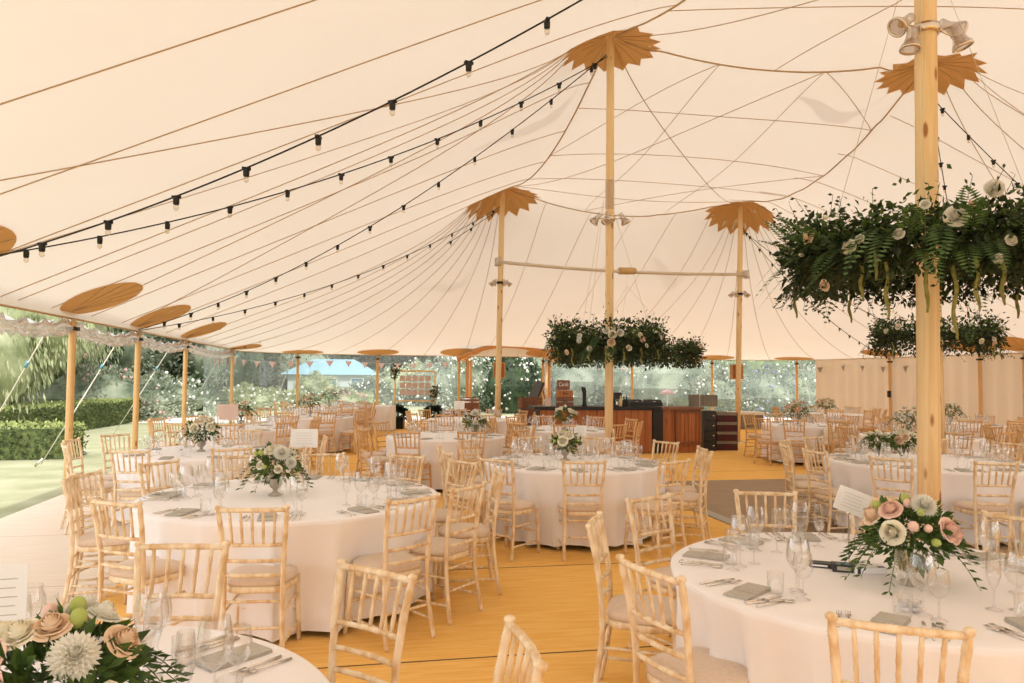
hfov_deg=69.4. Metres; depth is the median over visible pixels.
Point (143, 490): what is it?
chair
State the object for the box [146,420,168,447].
chair
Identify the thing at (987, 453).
chair
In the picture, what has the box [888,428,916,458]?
flower arrangement
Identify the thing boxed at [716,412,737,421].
crate
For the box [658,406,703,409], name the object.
countertop
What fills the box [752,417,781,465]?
chair
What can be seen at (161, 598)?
bowl
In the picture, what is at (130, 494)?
chair
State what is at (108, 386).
flowering shrub
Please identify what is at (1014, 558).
fork
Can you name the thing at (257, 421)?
chair
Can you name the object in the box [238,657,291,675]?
fork
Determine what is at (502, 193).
mast
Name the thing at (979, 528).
wine glass
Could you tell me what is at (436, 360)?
tree
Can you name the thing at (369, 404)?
chair
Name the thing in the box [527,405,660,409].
countertop
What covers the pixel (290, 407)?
chair
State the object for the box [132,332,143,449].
pole
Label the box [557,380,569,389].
sign
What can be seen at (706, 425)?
glass rack
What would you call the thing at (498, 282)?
floodlights
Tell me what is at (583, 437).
chair
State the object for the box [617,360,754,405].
flowering shrub
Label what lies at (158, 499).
spoon
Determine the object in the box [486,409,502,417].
chair
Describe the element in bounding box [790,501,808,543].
wine glass
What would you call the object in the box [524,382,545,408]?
leaning board
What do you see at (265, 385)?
tree
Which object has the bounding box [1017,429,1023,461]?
chair
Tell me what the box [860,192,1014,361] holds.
hoop
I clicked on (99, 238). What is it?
socket
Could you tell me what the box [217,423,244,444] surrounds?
chair
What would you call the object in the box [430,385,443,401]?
flower spray
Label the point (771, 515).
champagne flute
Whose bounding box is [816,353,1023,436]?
wall
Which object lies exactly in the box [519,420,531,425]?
wooden crate
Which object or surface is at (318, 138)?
socket
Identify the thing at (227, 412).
card stand
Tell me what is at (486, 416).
chair
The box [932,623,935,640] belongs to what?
knife
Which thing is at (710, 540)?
knife
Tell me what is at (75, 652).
flower arrangement
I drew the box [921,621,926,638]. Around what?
knife
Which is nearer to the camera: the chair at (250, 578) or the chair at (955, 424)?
the chair at (250, 578)
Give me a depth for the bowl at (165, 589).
2.33 m
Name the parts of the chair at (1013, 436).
post, post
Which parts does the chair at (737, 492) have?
post, rail, rail, post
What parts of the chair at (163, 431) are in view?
post, rail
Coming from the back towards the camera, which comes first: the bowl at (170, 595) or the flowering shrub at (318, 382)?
the flowering shrub at (318, 382)
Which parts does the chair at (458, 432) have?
post, rail, post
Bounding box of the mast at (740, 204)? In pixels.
[735,202,744,442]
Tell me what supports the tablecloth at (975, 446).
on the round table
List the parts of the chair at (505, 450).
post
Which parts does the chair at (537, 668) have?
post, rail, post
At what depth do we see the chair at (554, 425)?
12.07 m
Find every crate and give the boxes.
[518,397,542,407]
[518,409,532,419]
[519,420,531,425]
[689,394,717,406]
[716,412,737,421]
[716,422,737,430]
[716,431,737,440]
[716,441,737,450]
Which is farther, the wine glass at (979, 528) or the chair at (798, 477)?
the chair at (798, 477)
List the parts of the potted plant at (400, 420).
planter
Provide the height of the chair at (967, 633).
0.934 m
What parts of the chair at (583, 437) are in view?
post, rail, post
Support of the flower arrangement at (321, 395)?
on the tablecloth at (322, 409)
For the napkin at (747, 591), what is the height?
0.017 m
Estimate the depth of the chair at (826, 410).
18.79 m
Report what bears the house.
on the lawn
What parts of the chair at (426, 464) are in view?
post, rail, rail, rail, seat frame, post, leg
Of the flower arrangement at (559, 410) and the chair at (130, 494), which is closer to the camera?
the chair at (130, 494)
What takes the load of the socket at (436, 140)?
attached to the string at (26, 253)
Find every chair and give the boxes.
[60,442,113,534]
[60,472,129,609]
[62,437,112,512]
[65,469,129,604]
[87,497,184,625]
[99,432,130,507]
[109,449,164,526]
[132,540,230,629]
[136,458,180,495]
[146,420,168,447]
[149,417,178,446]
[162,430,194,446]
[165,422,187,445]
[184,415,206,426]
[210,446,252,481]
[214,505,300,647]
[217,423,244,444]
[222,455,263,479]
[232,429,262,445]
[233,414,255,424]
[249,410,258,424]
[257,407,270,424]
[274,412,301,451]
[275,421,297,448]
[280,401,288,414]
[280,403,291,411]
[281,414,299,459]
[283,436,307,473]
[285,435,328,475]
[288,419,321,469]
[290,407,307,414]
[290,447,312,473]
[297,416,321,464]
[301,452,345,475]
[305,404,320,412]
[313,412,336,456]
[325,407,341,414]
[328,559,417,682]
[331,400,344,406]
[338,410,367,454]
[340,404,353,437]
[343,492,440,652]
[352,407,370,446]
[352,423,385,477]
[353,403,372,427]
[353,409,375,450]
[356,427,394,477]
[357,401,367,427]
[359,402,375,434]
[372,421,390,476]
[388,453,425,483]
[392,430,431,487]
[405,410,427,431]
[406,412,418,431]
[410,481,487,625]
[413,419,435,431]
[418,409,430,430]
[434,414,453,430]
[435,458,478,565]
[436,444,480,534]
[437,468,505,597]
[440,449,495,543]
[449,408,465,416]
[449,431,486,483]
[457,438,484,510]
[464,421,485,431]
[476,414,495,432]
[477,456,539,561]
[483,420,512,448]
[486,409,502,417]
[489,417,508,443]
[493,614,548,682]
[501,413,527,438]
[503,421,523,455]
[504,424,535,455]
[505,415,520,439]
[506,422,539,452]
[509,428,529,454]
[512,436,541,453]
[517,410,527,426]
[535,415,554,424]
[553,424,578,452]
[556,460,606,561]
[582,436,614,454]
[585,511,676,682]
[586,416,604,426]
[594,423,627,454]
[614,421,642,456]
[615,418,637,455]
[616,554,748,682]
[624,458,690,562]
[625,492,676,648]
[651,439,679,520]
[660,451,713,543]
[663,445,707,535]
[733,489,797,534]
[742,413,760,456]
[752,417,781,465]
[766,413,783,421]
[772,407,781,421]
[778,443,831,526]
[779,438,823,512]
[782,419,809,468]
[792,409,806,421]
[801,448,860,532]
[802,436,824,506]
[803,414,822,422]
[816,420,849,466]
[825,611,976,682]
[826,410,843,422]
[827,422,859,452]
[835,425,854,451]
[838,421,859,450]
[841,415,858,425]
[846,406,860,413]
[849,497,913,537]
[851,435,881,451]
[855,419,884,444]
[857,410,876,434]
[864,408,880,431]
[866,409,887,431]
[868,455,913,532]
[877,421,900,429]
[878,429,905,451]
[882,415,891,429]
[914,438,948,453]
[945,423,956,432]
[946,432,974,455]
[951,461,1019,554]
[958,419,982,436]
[974,414,994,423]
[980,510,1023,558]
[981,426,1003,454]
[982,425,1015,457]
[984,423,1016,452]
[986,428,1023,460]
[991,440,1023,461]
[995,420,1023,446]
[998,431,1016,459]
[1007,422,1023,448]
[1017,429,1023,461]
[1018,503,1023,550]
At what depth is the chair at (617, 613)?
3.83 m
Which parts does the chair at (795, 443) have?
post, post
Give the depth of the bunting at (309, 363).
27.29 m
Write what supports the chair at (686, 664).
on the floor
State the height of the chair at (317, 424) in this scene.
0.934 m
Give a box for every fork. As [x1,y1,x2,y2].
[140,626,161,643]
[157,508,182,513]
[229,655,281,674]
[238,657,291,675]
[689,547,724,550]
[690,549,726,552]
[699,578,734,584]
[706,579,740,586]
[741,535,768,540]
[743,534,772,539]
[984,624,1023,639]
[988,623,1023,636]
[997,558,1017,562]
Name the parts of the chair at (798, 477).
post, post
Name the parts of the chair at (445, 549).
leg, seat frame, post, rail, rail, rail, rail, post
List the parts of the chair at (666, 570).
post, rail, rail, rail, rail, seat frame, post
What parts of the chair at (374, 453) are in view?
post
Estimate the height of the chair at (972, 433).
0.934 m
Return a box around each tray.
[628,402,642,405]
[643,402,662,405]
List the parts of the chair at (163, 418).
post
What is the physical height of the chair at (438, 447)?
0.934 m
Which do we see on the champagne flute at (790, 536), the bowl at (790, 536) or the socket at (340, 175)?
the bowl at (790, 536)
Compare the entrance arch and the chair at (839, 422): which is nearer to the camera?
the chair at (839, 422)
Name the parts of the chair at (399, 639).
post, rail, rail, rail, rail, post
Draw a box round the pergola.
[447,356,527,361]
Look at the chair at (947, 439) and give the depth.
9.80 m
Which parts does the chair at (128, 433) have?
post, rail, post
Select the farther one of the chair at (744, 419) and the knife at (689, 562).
the chair at (744, 419)
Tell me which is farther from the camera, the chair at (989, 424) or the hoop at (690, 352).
the hoop at (690, 352)
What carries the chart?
on the floor
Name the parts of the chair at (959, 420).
rail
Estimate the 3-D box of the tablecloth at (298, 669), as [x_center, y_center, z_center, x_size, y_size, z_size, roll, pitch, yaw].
[-1.401,1.368,1.820,1.899,0.727,1.907,1,-3,0]
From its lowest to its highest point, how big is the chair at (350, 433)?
0.934 m
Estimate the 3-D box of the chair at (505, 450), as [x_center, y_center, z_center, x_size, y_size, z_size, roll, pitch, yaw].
[-0.124,1.816,12.309,0.511,0.934,0.430,3,-3,-37]
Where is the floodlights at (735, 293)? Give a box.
[728,290,750,297]
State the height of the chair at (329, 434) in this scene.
0.934 m
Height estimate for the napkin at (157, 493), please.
0.017 m
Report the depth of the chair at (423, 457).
7.15 m
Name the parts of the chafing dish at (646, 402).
lid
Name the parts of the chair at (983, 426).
post, post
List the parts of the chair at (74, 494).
post, rail, rail, rail, rail, post, leg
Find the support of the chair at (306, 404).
on the floor
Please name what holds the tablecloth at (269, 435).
on the round table
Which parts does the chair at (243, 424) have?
rail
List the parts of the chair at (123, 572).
post, rail, rail, rail, rail, post, seat frame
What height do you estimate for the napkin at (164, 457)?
0.017 m
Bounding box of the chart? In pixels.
[394,370,435,404]
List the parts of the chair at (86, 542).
post, post, seat frame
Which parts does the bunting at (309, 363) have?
cord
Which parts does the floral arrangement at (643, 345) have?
suspension cord, suspension cord, suspension cord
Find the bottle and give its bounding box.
[622,396,625,405]
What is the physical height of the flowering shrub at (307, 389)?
1.481 m
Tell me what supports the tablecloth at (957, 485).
on the round table
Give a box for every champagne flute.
[143,598,162,675]
[174,629,195,682]
[771,515,782,552]
[789,536,803,590]
[813,505,823,546]
[894,554,909,608]
[985,552,1002,610]
[986,529,1000,573]
[1008,539,1023,592]
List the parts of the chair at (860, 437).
post, rail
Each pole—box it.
[63,320,79,494]
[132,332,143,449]
[181,341,189,427]
[229,350,234,423]
[295,354,299,406]
[376,355,379,404]
[457,360,460,415]
[541,358,544,404]
[630,362,632,398]
[710,360,713,410]
[795,360,798,410]
[887,358,892,429]
[914,0,941,540]
[976,355,982,422]
[1020,354,1023,422]
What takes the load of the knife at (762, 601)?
on the tablecloth at (785, 642)
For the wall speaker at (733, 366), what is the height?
0.400 m
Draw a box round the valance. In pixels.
[0,312,234,358]
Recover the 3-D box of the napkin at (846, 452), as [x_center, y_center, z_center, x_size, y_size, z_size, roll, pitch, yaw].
[4.361,1.406,9.371,0.115,0.017,0.220,3,-4,-40]
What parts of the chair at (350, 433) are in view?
post, post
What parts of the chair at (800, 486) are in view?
post, post, seat frame, leg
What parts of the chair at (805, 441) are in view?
post, rail, post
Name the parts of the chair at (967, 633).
post, rail, rail, post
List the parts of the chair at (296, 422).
post, rail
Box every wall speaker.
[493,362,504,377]
[730,364,742,378]
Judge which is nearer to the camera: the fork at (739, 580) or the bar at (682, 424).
the fork at (739, 580)
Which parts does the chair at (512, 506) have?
post, rail, rail, rail, rail, leg, post, seat frame, leg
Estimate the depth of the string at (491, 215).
19.07 m
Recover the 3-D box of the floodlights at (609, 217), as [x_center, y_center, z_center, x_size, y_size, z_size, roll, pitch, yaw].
[1.371,-1.709,10.294,0.579,0.214,0.344,1,-3,0]
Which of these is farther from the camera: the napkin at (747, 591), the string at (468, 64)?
the string at (468, 64)
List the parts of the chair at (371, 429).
post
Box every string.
[0,0,582,256]
[0,56,607,262]
[138,54,606,329]
[138,207,498,330]
[234,210,497,348]
[743,229,889,358]
[743,231,977,353]
[938,104,1021,186]
[938,137,975,346]
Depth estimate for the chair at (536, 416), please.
14.85 m
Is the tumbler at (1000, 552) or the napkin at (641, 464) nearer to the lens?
the tumbler at (1000, 552)
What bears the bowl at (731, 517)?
on the wine glass at (731, 517)
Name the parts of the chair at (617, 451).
post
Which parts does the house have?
pane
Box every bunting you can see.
[213,358,447,369]
[816,365,913,372]
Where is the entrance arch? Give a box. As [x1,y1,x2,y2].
[456,346,556,397]
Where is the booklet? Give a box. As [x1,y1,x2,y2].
[809,560,830,568]
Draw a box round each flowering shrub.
[13,352,174,421]
[102,362,178,420]
[126,370,198,417]
[132,368,226,416]
[188,374,233,411]
[221,380,289,410]
[260,386,293,409]
[282,384,338,407]
[291,370,340,391]
[330,387,385,404]
[346,375,401,404]
[372,357,426,405]
[391,356,465,406]
[433,357,494,408]
[474,357,532,413]
[523,357,556,408]
[523,358,604,404]
[575,359,662,404]
[592,360,614,404]
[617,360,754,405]
[688,366,764,411]
[704,360,814,377]
[729,360,815,417]
[758,360,815,415]
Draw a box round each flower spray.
[389,363,400,379]
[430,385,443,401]
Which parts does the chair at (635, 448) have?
post, post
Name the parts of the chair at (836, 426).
post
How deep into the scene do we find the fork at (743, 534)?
4.31 m
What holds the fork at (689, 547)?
on the tablecloth at (785, 642)
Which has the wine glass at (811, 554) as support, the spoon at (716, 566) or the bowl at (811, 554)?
the bowl at (811, 554)
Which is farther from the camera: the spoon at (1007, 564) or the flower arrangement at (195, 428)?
the flower arrangement at (195, 428)
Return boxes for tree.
[0,306,100,419]
[20,323,123,399]
[95,326,129,365]
[95,329,164,374]
[140,334,238,385]
[150,342,288,389]
[254,366,277,390]
[262,354,334,390]
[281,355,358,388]
[349,355,427,377]
[353,355,439,376]
[400,356,436,364]
[428,356,522,367]
[799,360,815,370]
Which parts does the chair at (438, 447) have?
post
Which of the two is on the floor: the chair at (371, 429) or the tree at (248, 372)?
the chair at (371, 429)
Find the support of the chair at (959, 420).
on the floor
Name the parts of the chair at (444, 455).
post, post, seat frame, leg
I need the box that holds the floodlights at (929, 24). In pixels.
[887,13,974,55]
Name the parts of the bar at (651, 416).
post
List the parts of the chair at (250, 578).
post, leg, rail, rail, rail, rail, seat frame, post, leg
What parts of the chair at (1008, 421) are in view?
post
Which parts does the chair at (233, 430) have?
post, rail, post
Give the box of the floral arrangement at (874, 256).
[754,0,1023,339]
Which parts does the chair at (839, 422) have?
post, post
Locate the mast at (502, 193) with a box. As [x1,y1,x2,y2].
[495,190,504,417]
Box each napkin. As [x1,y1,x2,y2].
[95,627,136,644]
[124,454,144,456]
[144,447,161,449]
[147,494,179,497]
[149,491,184,494]
[158,456,173,459]
[164,508,199,516]
[192,642,272,671]
[193,482,224,486]
[222,444,234,446]
[257,512,276,520]
[305,475,321,479]
[347,506,379,513]
[354,477,380,481]
[386,482,414,485]
[391,498,418,503]
[400,490,431,494]
[496,463,517,465]
[505,455,521,457]
[526,466,545,470]
[569,468,587,472]
[613,467,635,470]
[619,456,634,458]
[636,460,656,462]
[636,463,657,466]
[683,550,729,561]
[718,536,763,546]
[723,582,771,600]
[792,531,820,541]
[828,454,849,456]
[833,458,854,460]
[846,452,866,453]
[851,461,874,463]
[869,611,910,635]
[954,468,972,471]
[959,552,1008,560]
[964,456,985,457]
[996,459,1016,461]
[998,468,1021,471]
[1004,617,1023,630]
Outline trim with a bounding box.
[690,508,764,533]
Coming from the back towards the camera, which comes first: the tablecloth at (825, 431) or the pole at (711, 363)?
the pole at (711, 363)
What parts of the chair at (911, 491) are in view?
post, rail, rail, rail, post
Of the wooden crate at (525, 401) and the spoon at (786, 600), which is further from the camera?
the wooden crate at (525, 401)
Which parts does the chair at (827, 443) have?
post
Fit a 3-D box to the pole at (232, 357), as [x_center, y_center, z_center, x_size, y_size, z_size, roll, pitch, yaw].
[-8.676,1.491,22.901,0.130,2.445,0.130,1,-3,0]
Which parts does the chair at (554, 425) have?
post, rail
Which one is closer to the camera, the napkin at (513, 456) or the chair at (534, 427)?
the napkin at (513, 456)
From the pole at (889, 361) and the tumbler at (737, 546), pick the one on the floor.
the pole at (889, 361)
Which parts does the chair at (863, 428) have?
post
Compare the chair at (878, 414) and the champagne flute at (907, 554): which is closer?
the champagne flute at (907, 554)
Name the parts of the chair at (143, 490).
post, rail, rail, post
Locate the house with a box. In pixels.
[281,359,375,390]
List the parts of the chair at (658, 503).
leg, leg, seat frame, post, rail, rail, rail, rail, post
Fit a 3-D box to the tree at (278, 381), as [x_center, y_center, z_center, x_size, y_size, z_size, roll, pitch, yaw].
[-21.642,0.123,65.296,12.504,9.588,10.961,1,-3,-11]
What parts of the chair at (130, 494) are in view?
post, rail, rail, seat frame, rail, rail, post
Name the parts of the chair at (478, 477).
post, rail, post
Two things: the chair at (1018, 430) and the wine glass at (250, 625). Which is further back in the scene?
the chair at (1018, 430)
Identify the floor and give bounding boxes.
[0,421,1020,682]
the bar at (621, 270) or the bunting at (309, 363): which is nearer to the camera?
the bar at (621, 270)
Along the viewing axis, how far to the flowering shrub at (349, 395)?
39.29 m
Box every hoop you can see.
[553,289,708,370]
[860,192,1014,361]
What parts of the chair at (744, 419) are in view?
post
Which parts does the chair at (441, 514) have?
leg, post, seat frame, rail, rail, rail, rail, post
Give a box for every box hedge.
[0,397,143,428]
[0,418,89,459]
[672,397,814,416]
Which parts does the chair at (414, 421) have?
rail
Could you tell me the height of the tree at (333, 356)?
9.916 m
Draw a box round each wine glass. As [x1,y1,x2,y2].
[134,589,168,667]
[145,595,171,654]
[196,614,233,682]
[223,625,252,668]
[729,517,749,565]
[746,505,764,550]
[786,537,810,593]
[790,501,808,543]
[793,554,812,599]
[908,552,936,615]
[927,568,950,621]
[977,520,1000,569]
[979,528,997,564]
[1003,550,1023,609]
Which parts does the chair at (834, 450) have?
post, post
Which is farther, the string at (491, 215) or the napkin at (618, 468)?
the string at (491, 215)
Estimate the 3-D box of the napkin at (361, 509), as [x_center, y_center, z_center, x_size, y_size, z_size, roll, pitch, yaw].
[-1.020,1.153,5.077,0.220,0.017,0.115,-2,-4,43]
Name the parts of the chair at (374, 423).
post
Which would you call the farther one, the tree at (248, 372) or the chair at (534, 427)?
the tree at (248, 372)
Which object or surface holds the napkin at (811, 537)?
on the tablecloth at (785, 642)
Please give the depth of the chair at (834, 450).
12.83 m
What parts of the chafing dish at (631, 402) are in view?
lid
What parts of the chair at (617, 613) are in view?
rail, post, rail, post, rail, rail, seat frame, leg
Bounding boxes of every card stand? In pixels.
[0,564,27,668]
[217,404,237,420]
[290,429,317,489]
[454,401,464,436]
[576,425,585,458]
[832,484,871,561]
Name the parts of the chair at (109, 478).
rail, post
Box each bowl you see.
[134,589,168,637]
[143,598,162,648]
[145,595,171,630]
[729,517,749,545]
[746,505,764,532]
[786,537,810,571]
[789,536,802,570]
[790,501,808,526]
[793,554,812,579]
[908,552,936,591]
[927,568,950,598]
[977,520,1000,548]
[1003,550,1023,587]
[1009,539,1023,570]
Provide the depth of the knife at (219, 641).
2.54 m
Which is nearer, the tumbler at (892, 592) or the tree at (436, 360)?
the tumbler at (892, 592)
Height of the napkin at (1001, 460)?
0.017 m
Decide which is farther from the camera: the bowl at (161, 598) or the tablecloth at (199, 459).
the tablecloth at (199, 459)
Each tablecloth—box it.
[1,625,329,682]
[113,445,282,525]
[126,476,436,642]
[180,425,291,445]
[268,414,353,451]
[292,407,358,424]
[314,405,395,429]
[385,431,504,489]
[428,417,512,439]
[485,453,666,546]
[512,425,614,452]
[670,532,1023,682]
[728,411,763,428]
[761,422,857,463]
[791,412,864,435]
[813,425,853,453]
[823,452,1023,545]
[859,432,985,456]
[907,422,1005,450]
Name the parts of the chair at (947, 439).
post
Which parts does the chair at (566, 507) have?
post, seat frame, rail, rail, rail, rail, post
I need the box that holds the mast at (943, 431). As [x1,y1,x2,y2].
[940,291,945,453]
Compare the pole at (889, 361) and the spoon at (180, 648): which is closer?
the spoon at (180, 648)
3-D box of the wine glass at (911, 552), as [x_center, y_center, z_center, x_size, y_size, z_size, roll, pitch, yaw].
[1.625,0.962,2.929,0.102,0.239,0.099,1,-3,0]
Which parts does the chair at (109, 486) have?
post, post, seat frame, leg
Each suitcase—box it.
[556,390,572,396]
[556,397,573,405]
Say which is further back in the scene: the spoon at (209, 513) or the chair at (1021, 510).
the chair at (1021, 510)
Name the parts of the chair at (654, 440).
post, rail, rail, post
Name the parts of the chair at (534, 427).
post, post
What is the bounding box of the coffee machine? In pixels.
[613,392,621,405]
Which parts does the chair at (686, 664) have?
post, rail, seat frame, rail, rail, rail, post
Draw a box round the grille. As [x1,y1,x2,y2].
[733,365,742,377]
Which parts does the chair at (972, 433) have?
rail, rail, post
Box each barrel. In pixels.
[442,410,458,416]
[459,397,479,414]
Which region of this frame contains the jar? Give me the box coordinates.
[545,398,550,405]
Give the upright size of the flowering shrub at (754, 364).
4.994 m
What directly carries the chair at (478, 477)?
on the floor
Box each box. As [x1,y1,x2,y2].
[831,561,854,572]
[854,563,886,574]
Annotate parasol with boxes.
[659,389,674,405]
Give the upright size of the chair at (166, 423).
0.934 m
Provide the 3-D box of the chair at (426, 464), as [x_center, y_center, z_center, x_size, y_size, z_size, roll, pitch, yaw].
[-1.406,1.716,10.455,0.430,0.934,0.511,0,-3,17]
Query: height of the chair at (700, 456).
0.934 m
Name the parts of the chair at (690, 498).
leg, seat frame, post, post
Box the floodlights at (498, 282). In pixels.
[488,279,512,286]
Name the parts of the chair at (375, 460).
post, post, seat frame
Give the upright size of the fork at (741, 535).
0.012 m
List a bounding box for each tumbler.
[171,634,195,665]
[723,546,737,564]
[767,574,783,594]
[892,592,912,617]
[1000,552,1016,570]
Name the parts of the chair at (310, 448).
post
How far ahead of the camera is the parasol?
30.28 m
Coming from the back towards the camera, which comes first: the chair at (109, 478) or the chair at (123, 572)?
the chair at (109, 478)
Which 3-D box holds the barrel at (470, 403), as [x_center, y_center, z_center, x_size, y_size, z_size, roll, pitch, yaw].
[-1.299,1.951,22.432,0.660,0.500,0.650,1,-3,0]
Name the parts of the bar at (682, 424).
panel frame, inset panel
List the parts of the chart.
frame leg, frame rail, frame rail, frame leg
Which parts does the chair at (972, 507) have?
leg, post, seat frame, leg, rail, rail, rail, rail, post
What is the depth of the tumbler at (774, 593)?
3.20 m
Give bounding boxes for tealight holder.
[815,523,823,530]
[898,598,911,612]
[907,598,921,611]
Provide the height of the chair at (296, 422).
0.934 m
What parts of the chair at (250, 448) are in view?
post, rail, rail, rail, post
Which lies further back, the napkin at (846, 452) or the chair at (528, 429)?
the chair at (528, 429)
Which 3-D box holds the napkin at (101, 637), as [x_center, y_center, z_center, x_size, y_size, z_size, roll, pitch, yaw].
[-1.438,1.030,2.581,0.115,0.017,0.220,0,-3,15]
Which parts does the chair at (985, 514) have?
post, rail, rail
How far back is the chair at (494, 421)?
13.94 m
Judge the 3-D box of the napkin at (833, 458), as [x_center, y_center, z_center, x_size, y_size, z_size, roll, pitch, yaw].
[3.860,1.365,8.599,0.220,0.017,0.115,0,-3,19]
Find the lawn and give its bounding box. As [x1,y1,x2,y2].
[0,389,784,517]
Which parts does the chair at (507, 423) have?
post, rail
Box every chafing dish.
[628,399,642,405]
[642,399,662,405]
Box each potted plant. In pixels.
[396,404,410,428]
[422,404,444,418]
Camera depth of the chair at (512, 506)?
6.96 m
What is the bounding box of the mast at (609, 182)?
[605,36,613,454]
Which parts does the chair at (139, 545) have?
post, rail, rail, rail, post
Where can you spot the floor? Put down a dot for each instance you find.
(553, 601)
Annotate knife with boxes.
[177,635,237,653]
[182,514,205,518]
[183,637,239,656]
[679,561,710,564]
[681,559,723,564]
[706,540,736,547]
[710,540,741,547]
[745,596,781,603]
[746,599,784,604]
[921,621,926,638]
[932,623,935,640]
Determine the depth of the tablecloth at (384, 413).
22.63 m
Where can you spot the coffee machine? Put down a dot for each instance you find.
(616, 395)
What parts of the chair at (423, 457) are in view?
post, rail, rail, post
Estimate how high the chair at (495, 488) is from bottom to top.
0.934 m
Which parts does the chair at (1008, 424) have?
rail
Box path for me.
[131,416,790,422]
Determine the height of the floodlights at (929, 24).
0.309 m
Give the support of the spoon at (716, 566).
on the tablecloth at (785, 642)
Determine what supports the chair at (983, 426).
on the floor
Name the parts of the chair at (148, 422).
post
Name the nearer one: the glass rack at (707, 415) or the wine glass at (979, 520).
the wine glass at (979, 520)
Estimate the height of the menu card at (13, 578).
0.350 m
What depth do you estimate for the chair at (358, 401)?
22.24 m
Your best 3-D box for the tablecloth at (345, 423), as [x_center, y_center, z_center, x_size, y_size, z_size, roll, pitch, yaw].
[-4.502,2.051,16.619,1.892,0.727,1.859,1,-3,0]
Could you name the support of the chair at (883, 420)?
on the floor
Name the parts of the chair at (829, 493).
post, rail, rail, rail, rail, seat frame, post, leg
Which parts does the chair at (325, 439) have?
post, post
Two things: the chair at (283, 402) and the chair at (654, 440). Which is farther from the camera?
the chair at (283, 402)
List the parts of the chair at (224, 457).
post, rail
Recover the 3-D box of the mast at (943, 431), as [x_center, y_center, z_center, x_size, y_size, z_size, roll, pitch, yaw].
[6.372,-1.021,11.064,0.340,6.593,0.340,1,-3,0]
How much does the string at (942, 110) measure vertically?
3.536 m
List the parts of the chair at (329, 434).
post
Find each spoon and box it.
[140,499,169,500]
[171,634,227,651]
[189,513,215,518]
[681,563,722,567]
[704,541,733,548]
[756,599,794,607]
[935,622,949,641]
[1002,563,1023,565]
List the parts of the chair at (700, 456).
post, post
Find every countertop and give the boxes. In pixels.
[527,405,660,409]
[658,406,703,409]
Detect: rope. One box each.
[0,319,52,411]
[34,332,122,466]
[104,352,166,442]
[266,354,294,419]
[799,362,811,405]
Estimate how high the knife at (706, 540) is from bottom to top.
0.011 m
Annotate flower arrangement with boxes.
[0,594,194,682]
[172,415,228,451]
[223,400,258,427]
[235,441,313,496]
[293,393,327,416]
[318,388,338,406]
[461,409,491,435]
[545,428,582,460]
[551,405,581,428]
[778,399,818,424]
[811,397,839,413]
[838,493,987,595]
[859,429,902,460]
[887,406,916,432]
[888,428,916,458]
[945,402,967,423]
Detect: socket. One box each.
[23,249,29,262]
[37,242,46,255]
[97,236,102,247]
[103,220,112,230]
[165,221,169,230]
[171,195,180,210]
[227,206,232,217]
[242,166,250,180]
[285,190,289,197]
[315,134,321,150]
[338,173,344,184]
[388,99,396,112]
[388,156,393,165]
[434,138,439,144]
[464,60,473,76]
[544,17,549,34]
[592,63,597,69]
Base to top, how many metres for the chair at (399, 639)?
0.934 m
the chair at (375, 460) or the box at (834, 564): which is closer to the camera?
the box at (834, 564)
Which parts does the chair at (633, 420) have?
post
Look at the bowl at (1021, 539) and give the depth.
3.24 m
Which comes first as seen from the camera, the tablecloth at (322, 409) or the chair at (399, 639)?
the chair at (399, 639)
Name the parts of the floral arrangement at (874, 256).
suspension cord, suspension cord, suspension cord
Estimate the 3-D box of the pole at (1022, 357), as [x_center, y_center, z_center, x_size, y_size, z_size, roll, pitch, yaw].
[13.843,1.547,19.966,0.130,2.445,0.130,1,-3,0]
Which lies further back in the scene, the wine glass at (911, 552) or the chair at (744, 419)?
the chair at (744, 419)
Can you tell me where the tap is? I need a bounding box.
[581,387,586,405]
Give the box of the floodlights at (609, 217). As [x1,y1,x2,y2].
[589,212,630,225]
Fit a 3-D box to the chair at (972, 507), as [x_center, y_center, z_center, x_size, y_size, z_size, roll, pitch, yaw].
[4.605,1.613,7.222,0.430,0.934,0.511,0,-3,3]
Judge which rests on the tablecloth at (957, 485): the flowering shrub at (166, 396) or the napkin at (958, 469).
the napkin at (958, 469)
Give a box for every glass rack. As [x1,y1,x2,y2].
[701,410,715,420]
[701,440,715,450]
[702,420,715,430]
[702,430,715,440]
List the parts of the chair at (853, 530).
post, rail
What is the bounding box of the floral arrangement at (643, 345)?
[538,203,680,367]
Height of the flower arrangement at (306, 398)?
0.547 m
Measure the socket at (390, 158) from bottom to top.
0.126 m
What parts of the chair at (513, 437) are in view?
post, rail, post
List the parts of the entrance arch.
post, post, post, post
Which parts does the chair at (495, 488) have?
leg, leg, seat frame, post, post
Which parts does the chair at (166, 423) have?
rail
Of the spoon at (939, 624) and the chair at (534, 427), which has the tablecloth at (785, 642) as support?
the spoon at (939, 624)
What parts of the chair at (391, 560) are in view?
leg, post, seat frame, rail, rail, rail, rail, post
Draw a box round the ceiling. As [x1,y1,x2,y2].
[0,0,1023,359]
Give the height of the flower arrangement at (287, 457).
0.420 m
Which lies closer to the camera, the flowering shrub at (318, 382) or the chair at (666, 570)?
the chair at (666, 570)
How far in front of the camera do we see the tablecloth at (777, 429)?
14.72 m
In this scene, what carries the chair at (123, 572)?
on the floor
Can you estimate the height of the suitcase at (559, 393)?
0.150 m
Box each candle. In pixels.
[900,606,908,611]
[910,606,918,611]
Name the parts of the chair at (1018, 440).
post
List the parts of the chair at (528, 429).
post, rail, post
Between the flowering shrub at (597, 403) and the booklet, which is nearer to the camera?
the booklet
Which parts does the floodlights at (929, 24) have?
lamp bulb, lamp bulb, bracket arm, lamp bulb, lamp bulb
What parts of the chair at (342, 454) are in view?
post, rail, post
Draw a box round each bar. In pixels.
[495,258,748,278]
[527,405,662,452]
[658,406,703,452]
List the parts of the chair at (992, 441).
post, rail, post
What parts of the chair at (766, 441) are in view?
post, seat frame, post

